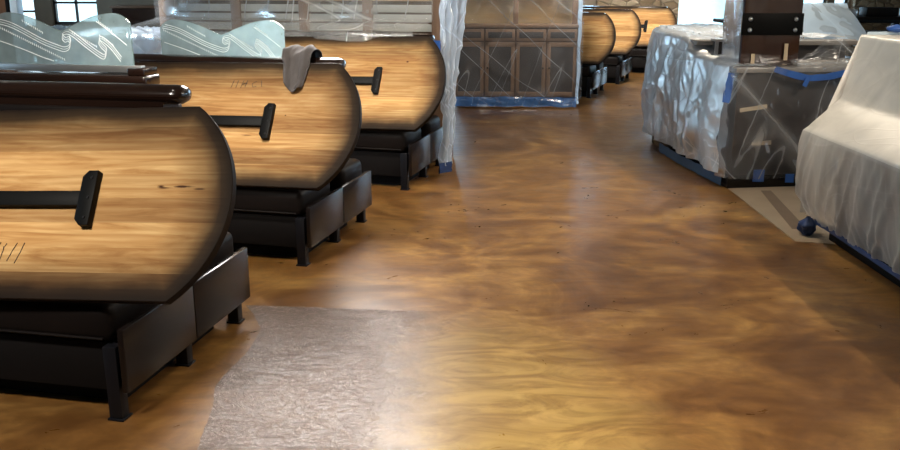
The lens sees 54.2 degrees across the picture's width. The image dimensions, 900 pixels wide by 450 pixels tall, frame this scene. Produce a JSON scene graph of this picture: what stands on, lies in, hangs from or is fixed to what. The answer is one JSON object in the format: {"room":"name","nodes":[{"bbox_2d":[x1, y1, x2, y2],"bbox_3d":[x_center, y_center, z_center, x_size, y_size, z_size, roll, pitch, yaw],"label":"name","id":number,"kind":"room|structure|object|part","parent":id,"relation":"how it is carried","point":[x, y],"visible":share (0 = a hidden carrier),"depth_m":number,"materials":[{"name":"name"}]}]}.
{"room":"restaurant dining room","nodes":[
{"label":"restaurant dining room","id":0,"kind":"room"},
{"bbox_2d":[33,0,850,26],"bbox_3d":[0.500,-5.087,18.462,23.000,3.300,0.300,0,15,0],"label":"wall","id":1,"kind":"structure","parent":0,"point":[44,11],"depth_m":18.45,"materials":[{"name":"paint"}]},
{"bbox_2d":[23,10,34,12],"bbox_3d":[-8.910,-5.013,18.477,0.380,2.050,0.090,0,15,0],"label":"window","id":2,"kind":"structure","parent":1,"relation":"in","point":[24,11],"depth_m":18.57,"materials":[{"name":"paint"}]},
{"bbox_2d":[53,0,98,24],"bbox_3d":[-7.880,-5.129,18.445,0.960,1.810,0.090,0,15,0],"label":"window","id":3,"kind":"structure","parent":1,"relation":"in","point":[55,2],"depth_m":18.59,"materials":[{"name":"paint"}]},
{"bbox_2d":[596,0,659,5],"bbox_3d":[3.700,-4.114,18.468,1.300,1.420,0.199,0,15,0],"label":"trim","id":4,"kind":"structure","parent":1,"relation":"attached to","point":[598,2],"depth_m":18.23,"materials":[{"name":"stone"}]},
{"bbox_2d":[660,0,678,24],"bbox_3d":[4.540,-5.003,18.174,0.360,3.290,0.299,0,15,0],"label":"trim","id":5,"kind":"structure","parent":1,"relation":"attached to","point":[673,5],"depth_m":18.15,"materials":[{"name":"wood"}]},
{"bbox_2d":[845,0,899,55],"bbox_3d":[8.900,-5.016,18.222,1.000,3.290,0.199,0,15,0],"label":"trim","id":6,"kind":"structure","parent":1,"relation":"attached to","point":[855,4],"depth_m":18.27,"materials":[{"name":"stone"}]},
{"bbox_2d":[0,72,899,449],"bbox_3d":[0.500,-0.333,7.683,23.000,0.200,25.000,0,15,0],"label":"floor","id":7,"kind":"structure","parent":0,"point":[569,283],"depth_m":4.48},
{"bbox_2d":[0,0,29,70],"bbox_3d":[-6.115,-2.701,11.235,1.270,2.500,0.160,0,15,0],"label":"wall","id":8,"kind":"structure","parent":7,"relation":"on","point":[14,6],"depth_m":11.22,"materials":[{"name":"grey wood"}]},
{"bbox_3d":[-6.190,-2.653,11.248,1.120,2.400,0.100,0,15,0],"label":"panel","id":9,"kind":"part","parent":8,"relation":"part of","materials":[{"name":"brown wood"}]},
{"bbox_2d":[0,66,159,83],"bbox_3d":[-2.182,-0.315,5.014,1.180,1.170,0.160,3,16,12],"label":"wall","id":10,"kind":"structure","parent":7,"relation":"on","point":[146,75],"depth_m":4.77,"materials":[{"name":"brown wood"}]},
{"bbox_2d":[0,12,144,72],"bbox_3d":[-2.109,-0.999,4.809,0.929,0.313,0.040,3,16,12],"label":"divider","id":11,"kind":"object","parent":10,"relation":"on","point":[113,51],"visible":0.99,"depth_m":4.81,"materials":[{"name":"glass"}]},
{"bbox_2d":[0,80,249,421],"bbox_3d":[-1.883,-0.020,3.855,1.665,1.209,1.110,3,16,11],"label":"bench","id":12,"kind":"object","parent":7,"relation":"on","point":[109,351],"visible":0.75,"depth_m":3.45,"materials":[{"name":"wood"}]},
{"bbox_2d":[0,301,155,340],"bbox_3d":[-1.968,0.269,3.648,1.550,0.161,0.490,3,16,11],"label":"seat cushion","id":13,"kind":"object","parent":12,"relation":"on","point":[25,320],"depth_m":3.31,"materials":[{"name":"leather"}]},
{"bbox_3d":[-1.902,-0.207,3.874,1.540,0.680,0.190,3,16,11],"label":"backrest","id":14,"kind":"part","parent":12,"relation":"part of","materials":[{"name":"leather"}]},
{"bbox_3d":[-1.877,-0.553,3.740,1.665,0.119,0.134,3,16,11],"label":"rail","id":15,"kind":"part","parent":12,"relation":"part of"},
{"bbox_3d":[-1.264,0.594,3.335,0.068,0.300,0.064,3,16,11],"label":"leg","id":16,"kind":"part","parent":12,"relation":"part of","materials":[{"name":"metal"}]},
{"bbox_2d":[0,106,235,304],"bbox_3d":[-1.601,-0.085,3.405,1.623,0.723,0.467,3,15,10],"label":"wooden end panel","id":17,"kind":"object","parent":12,"relation":"attached to","point":[101,205],"visible":1,"depth_m":3.32,"materials":[{"name":"brown wood"}]},
{"bbox_3d":[-1.369,-0.099,3.327,0.060,0.220,0.034,0,-19,10],"label":"plate","id":18,"kind":"part","parent":17,"relation":"part of","materials":[{"name":"black metal"}]},
{"bbox_3d":[-1.159,0.462,3.816,0.068,0.300,0.064,3,16,11],"label":"leg","id":19,"kind":"part","parent":12,"relation":"part of","materials":[{"name":"metal"}]},
{"bbox_2d":[205,232,233,271],"bbox_3d":[-1.837,0.103,4.257,1.550,0.161,0.380,3,16,11],"label":"seat cushion","id":20,"kind":"object","parent":12,"relation":"on","point":[226,249],"depth_m":4.16,"materials":[{"name":"leather"}]},
{"bbox_3d":[-1.055,0.331,4.298,0.068,0.300,0.064,3,16,11],"label":"leg","id":21,"kind":"part","parent":12,"relation":"part of","materials":[{"name":"metal"}]},
{"bbox_2d":[109,5,182,27],"bbox_3d":[-5.900,-3.702,17.337,1.260,1.220,0.660,0,15,0],"label":"upper cabinet","id":22,"kind":"object","parent":7,"relation":"on","point":[126,15],"visible":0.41,"depth_m":16.94,"materials":[{"name":"brown wood"}]},
{"bbox_2d":[158,0,166,26],"bbox_3d":[-3.140,-2.677,9.645,0.120,3.290,0.120,0,15,0],"label":"wooden post","id":23,"kind":"object","parent":7,"relation":"on","point":[161,3],"visible":0.02,"depth_m":9.68,"materials":[{"name":"brown wood"}]},
{"bbox_2d":[108,54,371,266],"bbox_3d":[-1.461,-0.508,5.726,1.665,1.167,1.110,4,16,13],"label":"bench","id":24,"kind":"object","parent":7,"relation":"on","point":[277,222],"visible":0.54,"depth_m":5.29,"materials":[{"name":"wood"}]},
{"bbox_2d":[160,19,282,56],"bbox_3d":[-1.461,-1.167,5.682,0.963,0.308,0.041,4,16,13],"label":"divider","id":25,"kind":"object","parent":24,"relation":"on","point":[263,49],"visible":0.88,"depth_m":5.69,"materials":[{"name":"glass"}]},
{"bbox_3d":[-1.454,-1.023,5.616,1.665,0.115,0.134,4,16,13],"label":"rail","id":26,"kind":"part","parent":24,"relation":"part of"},
{"bbox_2d":[128,62,361,190],"bbox_3d":[-1.308,-0.611,5.306,1.615,0.708,0.484,4,16,13],"label":"wooden end panel","id":27,"kind":"object","parent":24,"relation":"attached to","point":[277,137],"visible":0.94,"depth_m":5.21,"materials":[{"name":"brown wood"}]},
{"bbox_3d":[-1.084,-0.613,5.218,0.060,0.229,0.034,3,-19,13],"label":"plate","id":28,"kind":"part","parent":27,"relation":"part of","materials":[{"name":"black metal"}]},
{"bbox_2d":[233,183,329,215],"bbox_3d":[-1.558,-0.228,5.520,1.550,0.156,0.490,4,16,13],"label":"seat cushion","id":29,"kind":"object","parent":24,"relation":"on","point":[248,201],"depth_m":5.17,"materials":[{"name":"leather"}]},
{"bbox_2d":[281,45,322,92],"bbox_3d":[-0.918,-0.969,5.403,0.185,0.265,0.413,4,16,13],"label":"rag","id":30,"kind":"object","parent":24,"relation":"hanging from","point":[295,58],"visible":0.91,"depth_m":5.31,"materials":[{"name":"grey fabric"}]},
{"bbox_3d":[-0.868,0.096,5.179,0.068,0.290,0.064,4,16,13],"label":"leg","id":31,"kind":"part","parent":24,"relation":"part of","materials":[{"name":"metal"}]},
{"bbox_3d":[-0.745,-0.034,5.656,0.068,0.290,0.064,4,16,13],"label":"leg","id":32,"kind":"part","parent":24,"relation":"part of","materials":[{"name":"metal"}]},
{"bbox_2d":[330,158,360,189],"bbox_3d":[-1.402,-0.392,6.124,1.550,0.156,0.380,4,16,13],"label":"seat cushion","id":33,"kind":"object","parent":24,"relation":"on","point":[352,169],"depth_m":5.84,"materials":[{"name":"leather"}]},
{"bbox_3d":[-0.622,-0.164,6.134,0.068,0.290,0.064,4,16,13],"label":"leg","id":34,"kind":"part","parent":24,"relation":"part of","materials":[{"name":"metal"}]},
{"bbox_2d":[197,305,411,449],"bbox_3d":[-0.480,0.675,3.594,1.160,0.003,1.980,0,15,0],"label":"coating patch","id":35,"kind":"object","parent":7,"relation":"on","point":[311,378],"visible":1,"depth_m":3.64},
{"bbox_2d":[165,0,452,161],"bbox_3d":[-1.365,-1.657,8.469,2.900,1.940,0.400,4,16,14],"label":"window blinds","id":36,"kind":"object","parent":7,"relation":"on","point":[422,16],"visible":0.34,"depth_m":8.31,"materials":[{"name":"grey wood"}]},
{"bbox_3d":[-1.401,-1.192,8.458,2.760,1.050,0.025,4,16,14],"label":"panel","id":37,"kind":"part","parent":36,"relation":"part of","materials":[{"name":"clear glass"}]},
{"bbox_2d":[128,0,407,40],"bbox_3d":[-1.576,-2.060,7.785,2.780,0.842,0.741,4,16,14],"label":"plastic sheet","id":38,"kind":"object","parent":36,"relation":"hanging from","point":[303,0],"visible":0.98,"depth_m":7.93,"materials":[{"name":"clear plastic"}]},
{"bbox_2d":[438,0,466,165],"bbox_3d":[-0.002,-1.417,7.381,0.181,1.850,0.366,10,18,34],"label":"plastic sheet","id":39,"kind":"object","parent":38,"relation":"hanging from","point":[452,13],"visible":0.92,"depth_m":7.39,"materials":[{"name":"plastic"}]},
{"bbox_2d":[434,40,440,50],"bbox_3d":[-0.106,-1.468,7.246,0.059,0.100,0.013,8,17,26],"label":"tape","id":40,"kind":"object","parent":39,"relation":"attached to","point":[435,41],"visible":0.44,"depth_m":7.24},
{"bbox_2d":[439,161,451,173],"bbox_3d":[-0.047,-0.492,7.563,0.036,0.090,0.178,11,19,35],"label":"tape","id":41,"kind":"object","parent":39,"relation":"attached to","point":[442,168],"visible":1,"depth_m":7.58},
{"bbox_3d":[-1.403,-2.257,8.160,2.760,0.340,0.040,4,16,14],"label":"panel","id":42,"kind":"part","parent":36,"relation":"part of","materials":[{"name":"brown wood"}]},
{"bbox_2d":[249,31,442,190],"bbox_3d":[-0.944,-1.055,7.650,1.665,1.209,1.110,4,16,14],"label":"bench","id":43,"kind":"object","parent":7,"relation":"on","point":[392,157],"visible":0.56,"depth_m":7.19,"materials":[{"name":"wood"}]},
{"bbox_3d":[-0.959,-1.242,7.670,1.540,0.680,0.190,4,16,14],"label":"backrest","id":44,"kind":"part","parent":43,"relation":"part of","materials":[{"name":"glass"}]},
{"bbox_3d":[-0.936,-1.588,7.535,1.665,0.119,0.134,4,16,14],"label":"rail","id":45,"kind":"part","parent":43,"relation":"part of","materials":[{"name":"metal"}]},
{"bbox_2d":[269,36,445,131],"bbox_3d":[-0.819,-1.172,7.240,1.615,0.738,0.504,4,16,14],"label":"wooden end panel","id":46,"kind":"object","parent":43,"relation":"attached to","point":[400,81],"visible":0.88,"depth_m":7.14,"materials":[{"name":"brown wood"}]},
{"bbox_3d":[-0.597,-1.173,7.149,0.060,0.239,0.034,3,-19,14],"label":"plate","id":47,"kind":"part","parent":46,"relation":"part of","materials":[{"name":"black metal"}]},
{"bbox_2d":[354,128,420,151],"bbox_3d":[-1.045,-0.767,7.448,1.550,0.161,0.490,4,16,14],"label":"seat cushion","id":48,"kind":"object","parent":43,"relation":"on","point":[368,141],"depth_m":7.09,"materials":[{"name":"leather"}]},
{"bbox_3d":[-0.363,-0.433,7.097,0.068,0.300,0.064,4,16,14],"label":"leg","id":49,"kind":"part","parent":43,"relation":"part of","materials":[{"name":"wood"}]},
{"bbox_3d":[-0.231,-0.562,7.573,0.068,0.300,0.064,4,16,14],"label":"leg","id":50,"kind":"part","parent":43,"relation":"part of","materials":[{"name":"wood"}]},
{"bbox_2d":[421,115,439,137],"bbox_3d":[-0.878,-0.931,8.049,1.550,0.161,0.380,4,16,14],"label":"seat cushion","id":51,"kind":"object","parent":43,"relation":"on","point":[433,123],"depth_m":7.74,"materials":[{"name":"leather"}]},
{"bbox_2d":[455,96,575,107],"bbox_3d":[0.849,-1.654,11.807,1.680,0.136,0.088,1,15,3],"label":"plastic","id":52,"kind":"object","parent":7,"relation":"on","point":[504,101],"visible":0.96,"depth_m":11.80,"materials":[{"name":"plastic"}]},
{"bbox_2d":[455,0,578,97],"bbox_3d":[0.894,-2.684,12.006,1.740,2.060,0.594,1,15,3],"label":"tall cabinet","id":53,"kind":"object","parent":7,"relation":"on","point":[511,48],"visible":0.85,"depth_m":11.89,"materials":[{"name":"brown wood"}]},
{"bbox_3d":[0.258,-2.112,11.927,0.301,0.600,0.010,1,15,3],"label":"screen panel","id":54,"kind":"part","parent":53,"relation":"part of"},
{"bbox_3d":[0.258,-2.111,11.923,0.391,0.720,0.022,1,15,3],"label":"door","id":55,"kind":"part","parent":53,"relation":"part of","materials":[{"name":"brown wood"}]},
{"bbox_3d":[0.258,-2.547,11.792,0.321,0.080,0.009,1,15,3],"label":"drawer panel","id":56,"kind":"part","parent":53,"relation":"part of","materials":[{"name":"brown wood"}]},
{"bbox_3d":[0.258,-2.550,11.803,0.391,0.150,0.022,1,15,3],"label":"drawer","id":57,"kind":"part","parent":53,"relation":"part of","materials":[{"name":"brown wood"}]},
{"bbox_3d":[0.673,-2.107,11.906,0.301,0.600,0.010,1,15,3],"label":"screen panel","id":58,"kind":"part","parent":53,"relation":"part of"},
{"bbox_3d":[0.672,-2.542,11.771,0.321,0.080,0.009,1,15,3],"label":"drawer panel","id":59,"kind":"part","parent":53,"relation":"part of","materials":[{"name":"brown wood"}]},
{"bbox_3d":[0.673,-2.106,11.902,0.391,0.720,0.022,1,15,3],"label":"door","id":60,"kind":"part","parent":53,"relation":"part of","materials":[{"name":"brown wood"}]},
{"bbox_3d":[0.673,-2.545,11.782,0.391,0.150,0.022,1,15,3],"label":"drawer","id":61,"kind":"part","parent":53,"relation":"part of","materials":[{"name":"brown wood"}]},
{"bbox_3d":[0.891,-3.168,11.824,0.070,0.910,0.070,1,15,3],"label":"hutch post","id":62,"kind":"part","parent":53,"relation":"part of","materials":[{"name":"brown wood"}]},
{"bbox_2d":[464,23,578,27],"bbox_3d":[0.894,-2.724,12.002,1.720,0.040,0.580,1,15,3],"label":"countertop","id":63,"kind":"structure","parent":53,"relation":"on","point":[467,25],"depth_m":11.74,"materials":[{"name":"brown wood"}]},
{"bbox_3d":[1.087,-2.100,11.881,0.391,0.720,0.022,1,15,3],"label":"door","id":64,"kind":"part","parent":53,"relation":"part of","materials":[{"name":"brown wood"}]},
{"bbox_3d":[1.087,-2.101,11.885,0.301,0.600,0.010,1,15,3],"label":"screen panel","id":65,"kind":"part","parent":53,"relation":"part of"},
{"bbox_3d":[1.087,-2.539,11.761,0.391,0.150,0.022,1,15,3],"label":"drawer","id":66,"kind":"part","parent":53,"relation":"part of","materials":[{"name":"brown wood"}]},
{"bbox_3d":[1.087,-2.536,11.750,0.321,0.080,0.009,1,15,3],"label":"drawer panel","id":67,"kind":"part","parent":53,"relation":"part of","materials":[{"name":"brown wood"}]},
{"bbox_3d":[1.502,-2.094,11.860,0.391,0.720,0.022,1,15,3],"label":"door","id":68,"kind":"part","parent":53,"relation":"part of","materials":[{"name":"brown wood"}]},
{"bbox_3d":[1.502,-2.095,11.864,0.301,0.600,0.010,1,15,3],"label":"screen panel","id":69,"kind":"part","parent":53,"relation":"part of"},
{"bbox_3d":[1.501,-2.530,11.729,0.321,0.080,0.009,1,15,3],"label":"drawer panel","id":70,"kind":"part","parent":53,"relation":"part of","materials":[{"name":"brown wood"}]},
{"bbox_3d":[1.502,-2.533,11.740,0.391,0.150,0.022,1,15,3],"label":"drawer","id":71,"kind":"part","parent":53,"relation":"part of","materials":[{"name":"brown wood"}]},
{"bbox_3d":[1.685,-3.157,11.784,0.070,0.910,0.070,1,15,3],"label":"hutch post","id":72,"kind":"part","parent":53,"relation":"part of","materials":[{"name":"brown wood"}]},
{"bbox_3d":[0.876,-2.682,11.658,1.780,2.000,0.195,1,15,3],"label":"plastic sheet","id":73,"kind":"object","parent":53,"relation":"attached to","visible":0},
{"bbox_2d":[575,0,582,103],"bbox_3d":[1.720,-2.648,11.706,0.065,2.050,0.220,0,15,0],"label":"plastic sheet","id":74,"kind":"object","parent":73,"relation":"attached to","point":[580,8],"visible":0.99,"depth_m":11.71,"materials":[{"name":"plastic"}]},
{"bbox_2d":[578,12,606,97],"bbox_3d":[1.520,-2.646,13.485,1.665,1.209,1.110,5,16,19],"label":"bench","id":75,"kind":"object","parent":7,"relation":"on","point":[592,77],"visible":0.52,"depth_m":12.96,"materials":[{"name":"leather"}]},
{"bbox_2d":[580,65,595,76],"bbox_3d":[1.395,-2.361,13.292,1.550,0.161,0.490,5,16,19],"label":"seat cushion","id":76,"kind":"object","parent":75,"relation":"on","point":[586,70],"depth_m":12.85,"materials":[{"name":"leather"}]},
{"bbox_3d":[2.038,-2.011,12.886,0.068,0.300,0.064,5,16,19],"label":"leg","id":77,"kind":"part","parent":75,"relation":"part of","materials":[{"name":"wood"}]},
{"bbox_2d":[577,13,615,64],"bbox_3d":[1.650,-2.769,13.056,1.610,0.717,0.504,5,16,19],"label":"wooden end panel","id":78,"kind":"object","parent":75,"relation":"attached to","point":[598,39],"visible":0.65,"depth_m":12.86,"materials":[{"name":"brown wood"}]},
{"bbox_2d":[596,62,602,70],"bbox_3d":[1.616,-2.521,13.877,1.550,0.161,0.380,5,16,19],"label":"seat cushion","id":79,"kind":"object","parent":75,"relation":"on","point":[600,66],"depth_m":13.48,"materials":[{"name":"leather"}]},
{"bbox_2d":[583,9,631,83],"bbox_3d":[2.280,-3.133,15.270,1.665,1.209,1.110,5,16,19],"label":"bench","id":80,"kind":"object","parent":7,"relation":"on","point":[618,66],"visible":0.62,"depth_m":14.73,"materials":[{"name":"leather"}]},
{"bbox_3d":[2.290,-3.666,15.154,1.665,0.119,0.134,5,16,19],"label":"rail","id":81,"kind":"part","parent":80,"relation":"part of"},
{"bbox_2d":[583,10,641,54],"bbox_3d":[2.410,-3.256,14.841,1.610,0.717,0.504,5,16,19],"label":"wooden end panel","id":82,"kind":"object","parent":80,"relation":"attached to","point":[627,23],"visible":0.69,"depth_m":14.64,"materials":[{"name":"brown wood"}]},
{"bbox_2d":[603,55,622,65],"bbox_3d":[2.155,-2.848,15.077,1.550,0.161,0.490,5,16,19],"label":"seat cushion","id":83,"kind":"object","parent":80,"relation":"on","point":[612,60],"depth_m":14.65,"materials":[{"name":"leather"}]},
{"bbox_3d":[2.798,-2.498,14.671,0.068,0.300,0.064,5,16,19],"label":"leg","id":84,"kind":"part","parent":80,"relation":"part of","materials":[{"name":"wood"}]},
{"bbox_2d":[582,6,665,72],"bbox_3d":[3.320,-3.607,17.007,1.665,1.209,1.110,5,16,19],"label":"bench","id":85,"kind":"object","parent":7,"relation":"on","point":[638,54],"visible":0.06,"depth_m":16.53,"materials":[{"name":"wood"}]},
{"bbox_3d":[3.330,-4.140,16.891,1.665,0.119,0.134,5,16,19],"label":"rail","id":86,"kind":"part","parent":85,"relation":"part of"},
{"bbox_2d":[594,7,676,47],"bbox_3d":[3.450,-3.729,16.578,1.610,0.717,0.504,5,16,19],"label":"wooden end panel","id":87,"kind":"object","parent":85,"relation":"attached to","point":[650,18],"visible":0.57,"depth_m":16.47,"materials":[{"name":"brown wood"}]},
{"bbox_3d":[3.660,-3.720,16.468,0.060,0.239,0.034,5,-18,19],"label":"plate","id":88,"kind":"part","parent":87,"relation":"part of","materials":[{"name":"black metal"}]},
{"bbox_2d":[629,47,646,56],"bbox_3d":[3.196,-3.322,16.814,1.550,0.161,0.490,5,16,19],"label":"seat cushion","id":89,"kind":"object","parent":85,"relation":"on","point":[637,51],"depth_m":16.45,"materials":[{"name":"leather"}]},
{"bbox_2d":[652,30,857,188],"bbox_3d":[3.021,-1.309,8.732,1.842,1.130,3.565,0,15,0],"label":"kitchen island","id":90,"kind":"object","parent":7,"relation":"on","point":[792,107],"visible":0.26,"depth_m":7.12,"materials":[{"name":"brown wood"}]},
{"bbox_2d":[641,23,767,172],"bbox_3d":[2.474,-1.401,8.776,1.205,1.068,3.734,5,16,17],"label":"cover","id":91,"kind":"object","parent":90,"relation":"on","point":[681,102],"visible":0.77,"depth_m":7.84,"materials":[{"name":"plastic"}]},
{"bbox_2d":[659,143,721,185],"bbox_3d":[2.131,-0.568,7.955,0.030,0.093,1.557,-1,15,-5],"label":"tape","id":92,"kind":"object","parent":91,"relation":"attached to","point":[697,168],"visible":0.94,"depth_m":7.82,"materials":[{"name":"blue paper"}]},
{"bbox_2d":[722,72,734,102],"bbox_3d":[2.203,-1.085,6.960,0.097,0.240,0.040,-1,15,-4],"label":"tape","id":93,"kind":"object","parent":91,"relation":"attached to","point":[729,83],"visible":1,"depth_m":6.96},
{"bbox_2d":[711,38,721,53],"bbox_3d":[2.475,-1.529,7.652,0.380,0.177,0.185,1,15,4],"label":"box","id":94,"kind":"object","parent":90,"relation":"on","point":[717,46],"visible":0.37,"depth_m":7.58,"materials":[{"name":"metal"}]},
{"bbox_2d":[658,25,844,37],"bbox_3d":[2.875,-1.926,8.700,1.250,0.047,1.900,0,15,0],"label":"countertop","id":95,"kind":"structure","parent":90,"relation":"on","point":[704,30],"depth_m":8.51,"materials":[{"name":"beige stone"}]},
{"bbox_2d":[802,3,866,46],"bbox_3d":[3.554,-1.785,8.009,0.681,0.455,0.340,1,15,4],"label":"plastic sheet","id":96,"kind":"object","parent":90,"relation":"on","point":[825,18],"visible":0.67,"depth_m":8.04,"materials":[{"name":"clear plastic"}]},
{"bbox_3d":[2.857,-0.902,7.329,1.377,0.924,0.722,0,15,0],"label":"clear plastic cover","id":97,"kind":"object","parent":90,"relation":"attached to","visible":0},
{"bbox_2d":[740,104,766,111],"bbox_3d":[2.410,-0.926,6.988,0.225,0.061,0.003,-1,15,-5],"label":"tape","id":98,"kind":"object","parent":97,"relation":"attached to","point":[758,107],"visible":1,"depth_m":6.99,"materials":[{"name":"beige paper"}]},
{"bbox_2d":[752,170,764,181],"bbox_3d":[2.500,-0.400,7.128,0.090,0.100,0.008,0,15,0],"label":"tape","id":99,"kind":"object","parent":97,"relation":"attached to","point":[758,175],"visible":1,"depth_m":7.13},
{"bbox_2d":[752,140,770,145],"bbox_3d":[2.500,-0.657,7.063,0.163,0.043,0.003,-1,15,-5],"label":"tape","id":100,"kind":"object","parent":97,"relation":"attached to","point":[769,141],"visible":1,"depth_m":7.06,"materials":[{"name":"beige paper"}]},
{"bbox_2d":[785,174,793,181],"bbox_3d":[2.760,-0.380,7.152,0.070,0.070,0.003,0,15,0],"label":"tape","id":101,"kind":"object","parent":97,"relation":"attached to","point":[789,177],"visible":1,"depth_m":7.15,"materials":[{"name":"blue paper"}]},
{"bbox_2d":[774,66,844,80],"bbox_3d":[2.979,-1.233,6.952,0.878,0.184,0.049,-2,15,-9],"label":"tape","id":102,"kind":"object","parent":97,"relation":"attached to","point":[796,75],"visible":0.7,"depth_m":6.94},
{"bbox_2d":[802,76,810,86],"bbox_3d":[2.805,-1.127,6.925,0.067,0.086,0.003,-3,15,-9],"label":"tape","id":103,"kind":"object","parent":102,"relation":"hanging from","point":[807,79],"visible":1,"depth_m":6.92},
{"bbox_2d":[728,185,837,244],"bbox_3d":[3.065,-0.136,6.571,1.670,0.004,2.050,0,15,0],"label":"trim","id":104,"kind":"structure","parent":7,"relation":"on","point":[754,197],"depth_m":6.57,"materials":[{"name":"concrete"}]},
{"bbox_2d":[761,190,798,228],"bbox_3d":[2.460,-0.125,6.520,0.099,0.002,1.176,2,15,9],"label":"trim","id":105,"kind":"structure","parent":104,"relation":"on","point":[788,216],"depth_m":6.48,"materials":[{"name":"beige wood"}]},
{"bbox_2d":[797,216,816,235],"bbox_3d":[2.352,0.009,5.801,0.122,0.130,0.136,9,18,30],"label":"tape wad","id":106,"kind":"object","parent":104,"relation":"on","point":[806,226],"visible":0.98,"depth_m":5.77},
{"bbox_2d":[713,18,899,25],"bbox_3d":[6.200,-3.036,15.238,3.200,1.040,0.600,0,15,0],"label":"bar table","id":107,"kind":"object","parent":7,"relation":"on","point":[720,20],"visible":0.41,"depth_m":14.82,"materials":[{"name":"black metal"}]},
{"bbox_2d":[826,140,899,286],"bbox_3d":[3.120,-0.112,4.136,1.560,1.240,4.040,0,15,0],"label":"counter","id":108,"kind":"object","parent":7,"relation":"on","point":[874,171],"depth_m":5.26,"materials":[{"name":"black metal"}]},
{"bbox_2d":[795,34,899,274],"bbox_3d":[2.927,-0.188,4.105,1.346,1.156,4.220,0,15,0],"label":"cover","id":109,"kind":"object","parent":108,"relation":"on","point":[862,116],"visible":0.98,"depth_m":5.35,"materials":[{"name":"white fabric"}]},
{"bbox_2d":[814,219,899,279],"bbox_3d":[2.380,0.407,4.154,0.043,0.059,3.402,0,15,0],"label":"tape","id":110,"kind":"object","parent":109,"relation":"attached to","point":[875,260],"visible":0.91,"depth_m":5.04,"materials":[{"name":"blue paper"}]},
{"bbox_2d":[867,31,899,34],"bbox_3d":[3.110,-1.297,5.948,0.580,0.022,0.003,0,15,0],"label":"tape","id":111,"kind":"object","parent":109,"relation":"attached to","point":[889,32],"visible":1,"depth_m":5.95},
{"bbox_2d":[886,24,899,32],"bbox_3d":[3.029,-1.327,5.950,0.148,0.060,0.100,0,15,0],"label":"tape wad","id":112,"kind":"object","parent":109,"relation":"on","point":[894,28],"visible":1,"depth_m":5.92,"materials":[{"name":"blue plastic"}]},
{"bbox_2d":[845,15,899,58],"bbox_3d":[5.016,-1.881,10.223,1.440,1.450,0.480,1,15,5],"label":"equipment rack","id":113,"kind":"object","parent":7,"relation":"on","point":[858,17],"visible":0.02,"depth_m":9.88,"materials":[{"name":"black metal"}]},
{"bbox_2d":[849,9,856,15],"bbox_3d":[4.490,-2.432,10.074,0.250,0.080,0.250,1,15,5],"label":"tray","id":114,"kind":"object","parent":113,"relation":"on","point":[854,11],"visible":0.3,"depth_m":9.94,"materials":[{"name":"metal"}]},
{"bbox_2d":[865,30,888,32],"bbox_3d":[5.016,-2.212,10.133,1.440,0.035,0.480,1,15,5],"label":"shelf","id":115,"kind":"object","parent":113,"relation":"attached to","point":[865,30],"depth_m":10.10,"materials":[{"name":"silver metal"}]},
{"bbox_2d":[856,15,899,19],"bbox_3d":[5.016,-2.376,10.089,1.440,0.035,0.480,1,15,5],"label":"shelf","id":116,"kind":"object","parent":113,"relation":"attached to","point":[858,17],"depth_m":9.88,"materials":[{"name":"black metal"}]},
{"bbox_2d":[859,7,898,16],"bbox_3d":[4.888,-2.433,10.038,0.350,0.100,0.250,1,15,5],"label":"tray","id":117,"kind":"object","parent":113,"relation":"on","point":[863,11],"visible":1,"depth_m":9.92,"materials":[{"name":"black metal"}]},
{"bbox_3d":[-6.250,-2.615,13.902,1.700,0.930,1.000,0,15,0],"label":"table","id":118,"kind":"object","parent":7,"relation":"on","visible":0},
{"bbox_2d":[25,25,118,71],"bbox_3d":[-6.243,-2.754,13.864,2.152,0.751,1.483,0,15,0],"label":"cover","id":119,"kind":"object","parent":118,"relation":"on","point":[47,30],"visible":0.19,"depth_m":13.28,"materials":[{"name":"clear plastic"}]},
{"bbox_3d":[-3.350,-1.470,9.342,0.800,1.120,1.000,0,15,0],"label":"table","id":120,"kind":"object","parent":7,"relation":"on","visible":0},
{"bbox_2d":[60,26,185,72],"bbox_3d":[-3.340,-1.597,9.308,1.276,0.960,1.438,0,15,0],"label":"cover","id":121,"kind":"object","parent":120,"relation":"on","point":[138,41],"visible":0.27,"depth_m":8.65,"materials":[{"name":"clear plastic"}]},
{"bbox_2d":[724,0,803,65],"bbox_3d":[2.552,-2.459,6.981,0.500,2.327,0.500,0,15,0],"label":"pillar","id":122,"kind":"structure","parent":0,"point":[767,26],"depth_m":6.99,"materials":[{"name":"brown wood"}]},
{"bbox_2d":[721,0,742,62],"bbox_3d":[2.311,-2.416,6.998,0.011,2.200,0.470,0,15,0],"label":"plastic wrap","id":123,"kind":"object","parent":122,"relation":"attached to","point":[733,9],"visible":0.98,"depth_m":7.20,"materials":[{"name":"clear plastic"}]},
{"bbox_2d":[750,54,754,63],"bbox_3d":[2.420,-1.328,7.036,0.030,0.080,0.008,0,15,0],"label":"tape","id":124,"kind":"object","parent":122,"relation":"attached to","point":[752,55],"visible":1,"depth_m":7.03,"materials":[{"name":"beige paper"}]},
{"bbox_2d":[783,44,788,59],"bbox_3d":[2.680,-1.381,7.021,0.031,0.130,0.008,0,15,0],"label":"tape","id":125,"kind":"object","parent":122,"relation":"attached to","point":[785,45],"visible":1,"depth_m":7.02,"materials":[{"name":"beige paper"}]}
]}

